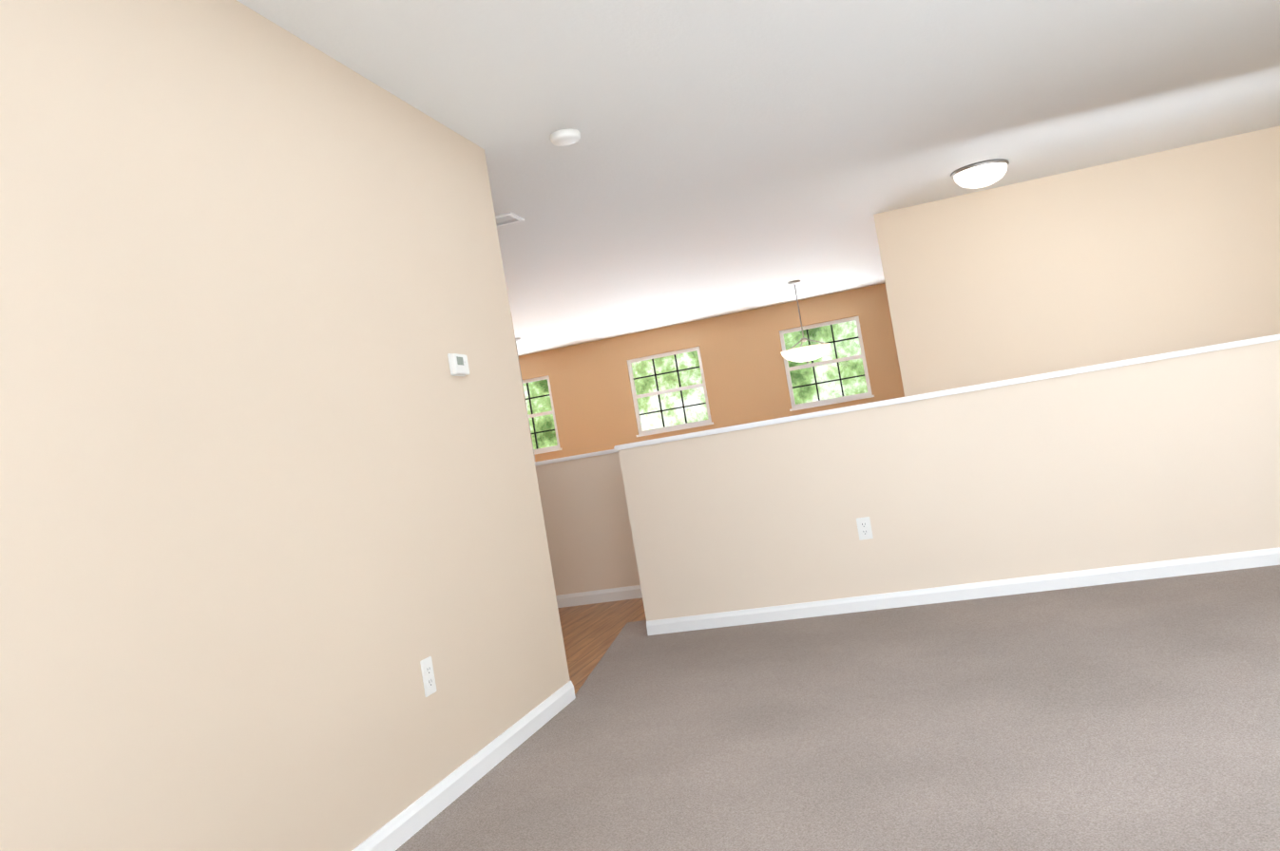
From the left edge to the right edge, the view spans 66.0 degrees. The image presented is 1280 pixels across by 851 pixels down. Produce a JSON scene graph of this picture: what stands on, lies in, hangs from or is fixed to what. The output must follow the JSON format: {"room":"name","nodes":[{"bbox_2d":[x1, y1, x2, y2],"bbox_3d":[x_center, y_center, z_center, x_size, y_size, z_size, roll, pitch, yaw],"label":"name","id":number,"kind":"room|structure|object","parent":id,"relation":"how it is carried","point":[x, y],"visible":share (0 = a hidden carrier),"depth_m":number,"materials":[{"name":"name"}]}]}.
{"room":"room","nodes":[
{"label":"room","id":0,"kind":"room"},
{"bbox_2d":[0,0,570,850],"bbox_3d":[-1.243,0.039,1.827,0.120,2.440,5.170,-10,-2,16],"label":"wall","id":1,"kind":"structure","parent":0,"point":[272,528],"depth_m":2.45,"materials":[{"name":"paint"}]},
{"bbox_2d":[420,656,436,697],"bbox_3d":[-0.674,0.799,3.139,0.010,0.115,0.070,-10,-2,16],"label":"outlet","id":2,"kind":"object","parent":1,"relation":"attached to","point":[428,677],"visible":1,"depth_m":3.13,"materials":[{"name":"white plastic"}]},
{"bbox_2d":[447,353,469,376],"bbox_3d":[-0.678,-0.229,3.704,0.029,0.084,0.120,-10,-2,16],"label":"thermostat","id":3,"kind":"object","parent":1,"relation":"attached to","point":[458,365],"visible":1,"depth_m":3.67,"materials":[{"name":"white plastic"}]},
{"bbox_2d":[351,681,575,850],"bbox_3d":[-0.989,1.187,1.774,0.014,0.090,5.170,-10,-2,16],"label":"baseboard","id":4,"kind":"structure","parent":1,"relation":"attached to","point":[403,827],"depth_m":3.22,"materials":[{"name":"white wood"}]},
{"bbox_2d":[510,312,534,461],"bbox_3d":[-2.788,1.986,9.195,4.340,5.340,0.120,-10,-2,16],"label":"wall","id":5,"kind":"structure","parent":0,"point":[523,389],"depth_m":8.70,"materials":[{"name":"paint"}]},
{"bbox_2d":[534,452,640,595],"bbox_3d":[1.945,1.833,6.564,6.110,3.950,0.120,-10,-2,16],"label":"wall","id":6,"kind":"structure","parent":0,"point":[587,525],"depth_m":7.14,"materials":[{"name":"paint"}]},
{"bbox_2d":[534,449,618,466],"bbox_3d":[-0.528,0.243,7.234,1.578,0.028,0.156,-10,-2,16],"label":"trim","id":7,"kind":"structure","parent":6,"relation":"on","point":[575,457],"depth_m":7.14,"materials":[{"name":"white"}]},
{"bbox_2d":[555,585,642,608],"bbox_3d":[-0.390,1.251,7.141,1.560,0.090,0.014,-10,-2,16],"label":"baseboard","id":8,"kind":"structure","parent":6,"relation":"attached to","point":[600,596],"depth_m":7.11,"materials":[{"name":"white wood"}]},
{"bbox_2d":[557,597,646,695],"bbox_3d":[0.720,1.081,2.705,6.410,0.200,8.190,-10,-2,16],"label":"floor","id":9,"kind":"structure","parent":0,"point":[590,633],"depth_m":6.04,"materials":[{"name":"brown wood"}]},
{"bbox_2d":[395,565,1279,850],"bbox_3d":[1.228,0.870,2.044,4.720,0.012,6.900,-10,-2,16],"label":"floor carpet","id":10,"kind":"object","parent":9,"relation":"on","point":[1140,716],"visible":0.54,"depth_m":3.08,"materials":[{"name":"grey carpet"}]},
{"bbox_2d":[518,283,904,461],"bbox_3d":[0.989,1.435,11.496,10.750,5.340,0.150,-10,-2,16],"label":"wall","id":11,"kind":"structure","parent":0,"point":[744,370],"depth_m":11.40,"materials":[{"name":"paint"}]},
{"bbox_2d":[522,375,562,455],"bbox_3d":[-1.455,-0.084,12.109,0.940,0.925,0.095,-10,-2,16],"label":"window","id":12,"kind":"structure","parent":11,"relation":"in","point":[545,449],"depth_m":12.04,"materials":[{"name":"white plastic"}]},
{"bbox_2d":[627,346,713,437],"bbox_3d":[0.343,-0.395,11.599,0.940,0.925,0.095,-10,-2,16],"label":"window","id":13,"kind":"structure","parent":11,"relation":"in","point":[674,428],"depth_m":11.61,"materials":[{"name":"white plastic"}]},
{"bbox_2d":[779,316,874,411],"bbox_3d":[2.085,-0.696,11.105,0.940,0.925,0.095,-10,-2,16],"label":"window","id":14,"kind":"structure","parent":11,"relation":"in","point":[837,400],"depth_m":11.10,"materials":[{"name":"white plastic"}]},
{"bbox_2d":[236,0,1279,356],"bbox_3d":[-1.153,-1.177,5.538,10.750,0.150,12.700,-10,-2,16],"label":"ceiling","id":15,"kind":"structure","parent":0,"point":[719,158],"depth_m":4.68,"materials":[{"name":"white paint"}]},
{"bbox_2d":[495,212,524,227],"bbox_3d":[-0.856,-1.142,5.580,0.360,0.012,0.200,-10,-2,16],"label":"ceiling vent","id":16,"kind":"object","parent":15,"relation":"in","point":[506,219],"visible":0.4,"depth_m":5.54,"materials":[{"name":"white"}]},
{"bbox_2d":[515,337,534,458],"bbox_3d":[-1.172,0.014,10.444,0.492,1.900,0.492,-10,-2,16],"label":"pendant light","id":17,"kind":"object","parent":15,"relation":"hanging from","point":[517,338],"visible":0.06,"depth_m":10.45,"materials":[{"name":"silver metal"}]},
{"bbox_2d":[549,128,580,146],"bbox_3d":[-0.326,-1.256,4.307,0.136,0.036,0.136,-10,-2,16],"label":"smoke detector","id":18,"kind":"object","parent":15,"relation":"attached to","point":[565,137],"visible":1,"depth_m":4.27,"materials":[{"name":"white plastic"}]},
{"bbox_2d":[780,280,830,363],"bbox_3d":[1.576,-1.008,9.656,0.492,0.820,0.492,-10,-2,16],"label":"pendant light","id":19,"kind":"object","parent":15,"relation":"hanging from","point":[807,353],"visible":1,"depth_m":9.51,"materials":[{"name":"white glass"}]},
{"bbox_2d":[951,158,1009,188],"bbox_3d":[2.146,-1.564,6.205,0.350,0.115,0.350,-10,-2,16],"label":"flush ceiling light","id":20,"kind":"object","parent":15,"relation":"attached to","point":[978,175],"visible":1,"depth_m":6.10,"materials":[{"name":"white glass"}]},
{"bbox_2d":[618,340,1279,621],"bbox_3d":[2.093,0.290,4.945,4.450,1.050,0.130,-10,-2,16],"label":"wall","id":21,"kind":"structure","parent":0,"point":[1174,458],"depth_m":5.00,"materials":[{"name":"paint"}]},
{"bbox_2d":[856,516,873,540],"bbox_3d":[1.170,0.537,5.139,0.070,0.115,0.010,-10,-2,16],"label":"outlet","id":22,"kind":"object","parent":21,"relation":"attached to","point":[864,528],"visible":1,"depth_m":5.13,"materials":[{"name":"white plastic"}]},
{"bbox_2d":[613,334,1279,450],"bbox_3d":[1.997,-0.240,4.963,4.468,0.028,0.166,-10,-2,16],"label":"trim","id":23,"kind":"structure","parent":21,"relation":"on","point":[1178,353],"depth_m":4.98,"materials":[{"name":"white wood"}]},
{"bbox_2d":[646,547,1279,635],"bbox_3d":[2.151,0.764,4.861,4.450,0.090,0.014,-10,-2,16],"label":"baseboard","id":24,"kind":"structure","parent":21,"relation":"attached to","point":[1254,559],"depth_m":4.98,"materials":[{"name":"white wood"}]},
{"bbox_2d":[873,125,1279,397],"bbox_3d":[3.577,0.864,6.667,3.050,5.340,0.130,-10,-2,16],"label":"wall","id":25,"kind":"structure","parent":0,"point":[1167,251],"depth_m":6.71,"materials":[{"name":"paint"}]},
{"label":"outside","id":26,"kind":"structure","parent":0,"visible":0},
{"bbox_2d":[522,320,867,449],"bbox_3d":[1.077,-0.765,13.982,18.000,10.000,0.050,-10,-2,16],"label":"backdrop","id":27,"kind":"structure","parent":26,"point":[801,372],"depth_m":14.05,"materials":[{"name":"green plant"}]}
]}

